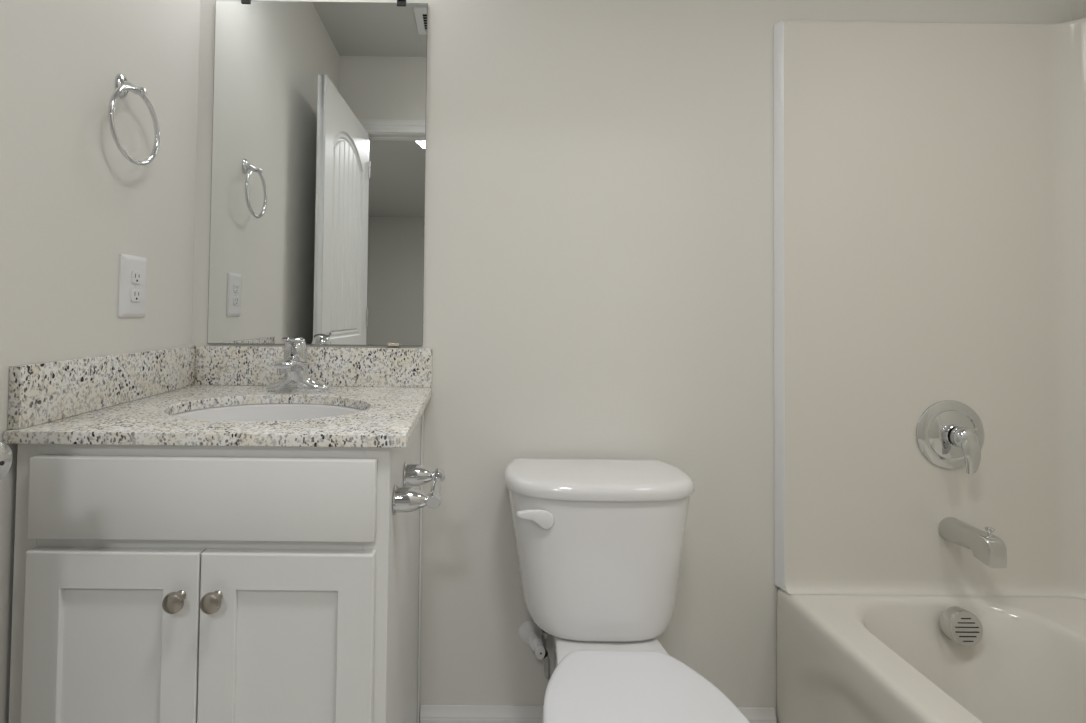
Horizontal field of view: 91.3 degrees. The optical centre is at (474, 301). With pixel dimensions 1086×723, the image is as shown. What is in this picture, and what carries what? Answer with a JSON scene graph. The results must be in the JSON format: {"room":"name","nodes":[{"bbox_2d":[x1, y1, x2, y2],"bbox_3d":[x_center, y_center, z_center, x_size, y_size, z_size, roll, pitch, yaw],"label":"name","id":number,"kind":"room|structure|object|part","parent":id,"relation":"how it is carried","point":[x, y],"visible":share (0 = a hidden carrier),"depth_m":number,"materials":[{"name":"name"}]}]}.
{"room":"bathroom","nodes":[
{"label":"bathroom","id":0,"kind":"room"},
{"bbox_2d":[0,0,199,722],"bbox_3d":[-0.794,-0.140,0.720,0.110,2.495,1.565,1,-1,0],"label":"wall","id":1,"kind":"structure","parent":0,"point":[71,203],"depth_m":1.00,"materials":[{"name":"white paint"}]},
{"bbox_2d":[118,254,146,317],"bbox_3d":[-0.736,-0.032,1.141,0.010,0.134,0.089,1,-1,0],"label":"electrical outlet","id":2,"kind":"object","parent":1,"relation":"attached to","point":[132,269],"visible":1,"depth_m":1.13,"materials":[{"name":"white plastic"}]},
{"bbox_2d":[130,289,140,301],"bbox_3d":[-0.733,-0.013,1.140,0.003,0.027,0.033,1,-1,0],"label":"receptacle","id":3,"kind":"object","parent":2,"relation":"attached to","point":[135,294],"depth_m":1.14,"materials":[{"name":"white plastic"}]},
{"bbox_2d":[131,271,141,283],"bbox_3d":[-0.733,-0.051,1.141,0.003,0.027,0.033,1,-1,0],"label":"receptacle","id":4,"kind":"object","parent":2,"relation":"attached to","point":[136,276],"depth_m":1.14,"materials":[{"name":"white plastic"}]},
{"bbox_2d":[108,73,159,165],"bbox_3d":[-0.710,-0.378,1.088,0.055,0.190,0.158,1,-1,0],"label":"towel ring","id":5,"kind":"object","parent":1,"relation":"attached to","point":[123,87],"visible":1,"depth_m":1.08,"materials":[{"name":"silver metal"}]},
{"bbox_3d":[-0.706,-0.442,1.093,0.048,0.031,0.019,1,-1,5],"label":"post","id":6,"kind":"part","parent":5,"relation":"part of","materials":[{"name":"silver metal"}]},
{"bbox_2d":[192,0,1071,719],"bbox_3d":[0.430,-0.108,1.453,2.345,2.495,0.110,1,-1,0],"label":"wall","id":7,"kind":"structure","parent":0,"point":[599,232],"depth_m":1.40,"materials":[{"name":"white paint"}]},
{"bbox_2d":[195,346,432,386],"bbox_3d":[-0.418,0.171,1.377,0.614,0.100,0.019,1,-1,0],"label":"backsplash","id":8,"kind":"structure","parent":7,"relation":"attached to","point":[215,365],"depth_m":1.37,"materials":[{"name":"stone"}]},
{"bbox_2d":[207,0,427,346],"bbox_3d":[-0.413,-0.346,1.393,0.565,0.930,0.010,1,-1,0],"label":"wall mirror","id":9,"kind":"object","parent":7,"relation":"attached to","point":[317,212],"visible":1,"depth_m":1.39,"materials":[{"name":"grey mirror"}]},
{"bbox_2d":[519,620,549,678],"bbox_3d":[0.167,0.856,1.329,0.062,0.210,0.121,1,-2,-24],"label":"shutoff valve","id":10,"kind":"object","parent":7,"relation":"attached to","point":[530,633],"visible":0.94,"depth_m":1.33,"materials":[{"name":"white plastic"}]},
{"bbox_3d":[0.162,0.863,1.295,0.024,0.035,0.012,1,-1,-12],"label":"valve handle","id":11,"kind":"part","parent":10,"relation":"part of","materials":[{"name":"white plastic"}]},
{"bbox_2d":[420,705,776,722],"bbox_3d":[0.320,1.094,1.361,0.919,0.083,0.014,1,-1,0],"label":"baseboard","id":12,"kind":"structure","parent":7,"relation":"attached to","point":[428,713],"depth_m":1.36,"materials":[{"name":"white paint"}]},
{"bbox_2d":[1072,0,1085,19],"bbox_3d":[1.661,-0.111,0.731,0.110,2.495,1.565,1,-1,0],"label":"wall","id":13,"kind":"structure","parent":0,"point":[1078,6],"depth_m":1.40,"materials":[{"name":"white paint"}]},
{"bbox_3d":[0.419,1.170,0.639,2.565,0.100,1.675,1,-1,0],"label":"floor","id":14,"kind":"structure","parent":0,"visible":0},
{"bbox_2d":[9,411,423,722],"bbox_3d":[-0.436,0.677,1.077,0.601,0.885,0.591,1,-1,0],"label":"vanity cabinet","id":15,"kind":"object","parent":14,"relation":"on","point":[152,583],"visible":0.97,"depth_m":0.82,"materials":[{"name":"white paint"}]},
{"bbox_3d":[-0.567,0.695,0.820,0.270,0.606,0.019,1,-1,0],"label":"door","id":16,"kind":"part","parent":15,"relation":"part of","materials":[{"name":"white paint"}]},
{"bbox_3d":[-0.455,0.456,0.802,0.032,0.032,0.030,1,-1,0],"label":"knob","id":17,"kind":"part","parent":15,"relation":"part of","materials":[{"name":"silver metal"}]},
{"bbox_3d":[-0.426,0.310,0.830,0.540,0.126,0.019,1,-1,0],"label":"drawer","id":18,"kind":"part","parent":15,"relation":"part of","materials":[{"name":"white paint"}]},
{"bbox_3d":[-0.399,0.457,0.802,0.032,0.032,0.030,1,-1,0],"label":"knob","id":19,"kind":"part","parent":15,"relation":"part of","materials":[{"name":"silver metal"}]},
{"bbox_2d":[3,346,432,447],"bbox_3d":[-0.426,0.174,1.107,0.634,0.120,0.557,1,-1,0],"label":"countertop","id":20,"kind":"structure","parent":15,"relation":"on","point":[132,398],"depth_m":1.03,"materials":[{"name":"stone"}]},
{"bbox_2d":[172,403,362,420],"bbox_3d":[-0.415,0.317,1.071,0.452,0.165,0.339,1,-1,0],"label":"sink","id":21,"kind":"object","parent":20,"relation":"in","point":[271,411],"visible":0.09,"depth_m":1.20,"materials":[{"name":"white ceramic"}]},
{"bbox_2d":[266,337,329,391],"bbox_3d":[-0.432,0.150,1.249,0.154,0.134,0.140,1,-1,0],"label":"faucet","id":22,"kind":"object","parent":20,"relation":"on","point":[294,365],"visible":1,"depth_m":1.26,"materials":[{"name":"silver metal"}]},
{"bbox_3d":[-0.432,0.158,1.235,0.052,0.049,0.112,1,-1,0],"label":"spout","id":23,"kind":"part","parent":22,"relation":"part of","materials":[{"name":"silver metal"}]},
{"bbox_3d":[-0.432,0.116,1.248,0.056,0.066,0.111,1,-1,0],"label":"handle","id":24,"kind":"part","parent":22,"relation":"part of","materials":[{"name":"silver metal"}]},
{"bbox_3d":[-0.295,0.698,0.822,0.269,0.606,0.019,1,-1,0],"label":"door","id":25,"kind":"part","parent":15,"relation":"part of","materials":[{"name":"white paint"}]},
{"bbox_2d":[392,462,444,514],"bbox_3d":[-0.097,0.341,0.966,0.080,0.050,0.186,1,-1,0],"label":"toilet paper holder","id":26,"kind":"object","parent":15,"relation":"attached to","point":[406,499],"visible":1,"depth_m":0.89,"materials":[{"name":"silver metal"}]},
{"bbox_3d":[-0.096,0.339,0.898,0.080,0.050,0.050,1,-1,0],"label":"post","id":27,"kind":"part","parent":26,"relation":"part of","materials":[{"name":"silver metal"}]},
{"bbox_3d":[-0.097,0.342,1.034,0.080,0.050,0.050,1,-1,0],"label":"post","id":28,"kind":"part","parent":26,"relation":"part of","materials":[{"name":"silver metal"}]},
{"bbox_3d":[-0.140,0.688,1.365,0.006,0.884,0.018,1,-1,0],"label":"scribe moulding","id":29,"kind":"part","parent":15,"relation":"part of","materials":[{"name":"white paint"}]},
{"bbox_2d":[504,458,749,722],"bbox_3d":[0.290,0.762,0.992,0.443,0.728,0.732,1,-1,0],"label":"toilet","id":30,"kind":"object","parent":14,"relation":"on","point":[599,542],"visible":1,"depth_m":1.15,"materials":[{"name":"white ceramic"}]},
{"bbox_3d":[0.134,0.478,1.156,0.084,0.041,0.018,1,-1,0],"label":"flush lever","id":31,"kind":"part","parent":30,"relation":"part of","materials":[{"name":"white plastic"}]},
{"bbox_3d":[0.291,0.593,1.250,0.427,0.308,0.216,1,-1,0],"label":"tank","id":32,"kind":"part","parent":30,"relation":"part of","materials":[{"name":"white ceramic"}]},
{"bbox_3d":[0.293,0.421,1.254,0.443,0.034,0.225,1,-1,0],"label":"tank lid","id":33,"kind":"part","parent":30,"relation":"part of","materials":[{"name":"white ceramic"}]},
{"bbox_3d":[0.292,0.934,0.972,0.342,0.384,0.681,1,-1,0],"label":"bowl","id":34,"kind":"part","parent":30,"relation":"part of","materials":[{"name":"white ceramic"}]},
{"bbox_3d":[0.295,0.723,0.858,0.361,0.020,0.464,1,-1,0],"label":"seat lid","id":35,"kind":"part","parent":30,"relation":"part of","materials":[{"name":"white plastic"}]},
{"bbox_2d":[777,588,1085,722],"bbox_3d":[1.188,0.928,0.649,0.794,0.400,1.446,1,-1,0],"label":"bathtub","id":36,"kind":"object","parent":14,"relation":"on","point":[841,658],"visible":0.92,"depth_m":1.24,"materials":[{"name":"white ceramic"}]},
{"bbox_2d":[773,17,1085,598],"bbox_3d":[1.196,-0.016,0.671,0.797,1.489,1.454,1,-1,0],"label":"tub surround","id":37,"kind":"object","parent":36,"relation":"on","point":[930,177],"visible":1,"depth_m":1.37,"materials":[{"name":"white plastic"}]},
{"bbox_2d":[916,400,983,473],"bbox_3d":[1.228,0.343,1.329,0.176,0.176,0.065,1,-1,0],"label":"shower valve","id":38,"kind":"object","parent":37,"relation":"attached to","point":[949,433],"visible":1,"depth_m":1.35,"materials":[{"name":"silver metal"}]},
{"bbox_3d":[1.228,0.373,1.313,0.052,0.113,0.035,1,-1,0],"label":"lever handle","id":39,"kind":"part","parent":38,"relation":"part of","materials":[{"name":"silver metal"}]},
{"bbox_2d":[939,517,1006,568],"bbox_3d":[1.224,0.582,1.293,0.059,0.087,0.126,1,-1,0],"label":"tub spout","id":40,"kind":"object","parent":37,"relation":"attached to","point":[986,547],"visible":1,"depth_m":1.26,"materials":[{"name":"silver metal"}]},
{"bbox_3d":[1.225,0.548,1.251,0.017,0.022,0.017,1,-1,0],"label":"diverter knob","id":41,"kind":"part","parent":40,"relation":"part of","materials":[{"name":"silver metal"}]},
{"bbox_3d":[0.438,-0.146,-0.112,2.565,2.495,0.110,1,-1,0],"label":"wall","id":42,"kind":"structure","parent":0,"visible":0},
{"bbox_2d":[0,441,11,479],"bbox_3d":[-0.614,0.061,0.292,0.153,2.052,0.729,1,-1,0],"label":"door knob","id":43,"kind":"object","parent":42,"relation":"in","point":[5,451],"depth_m":0.61,"materials":[{"name":"white paint"}]}
]}

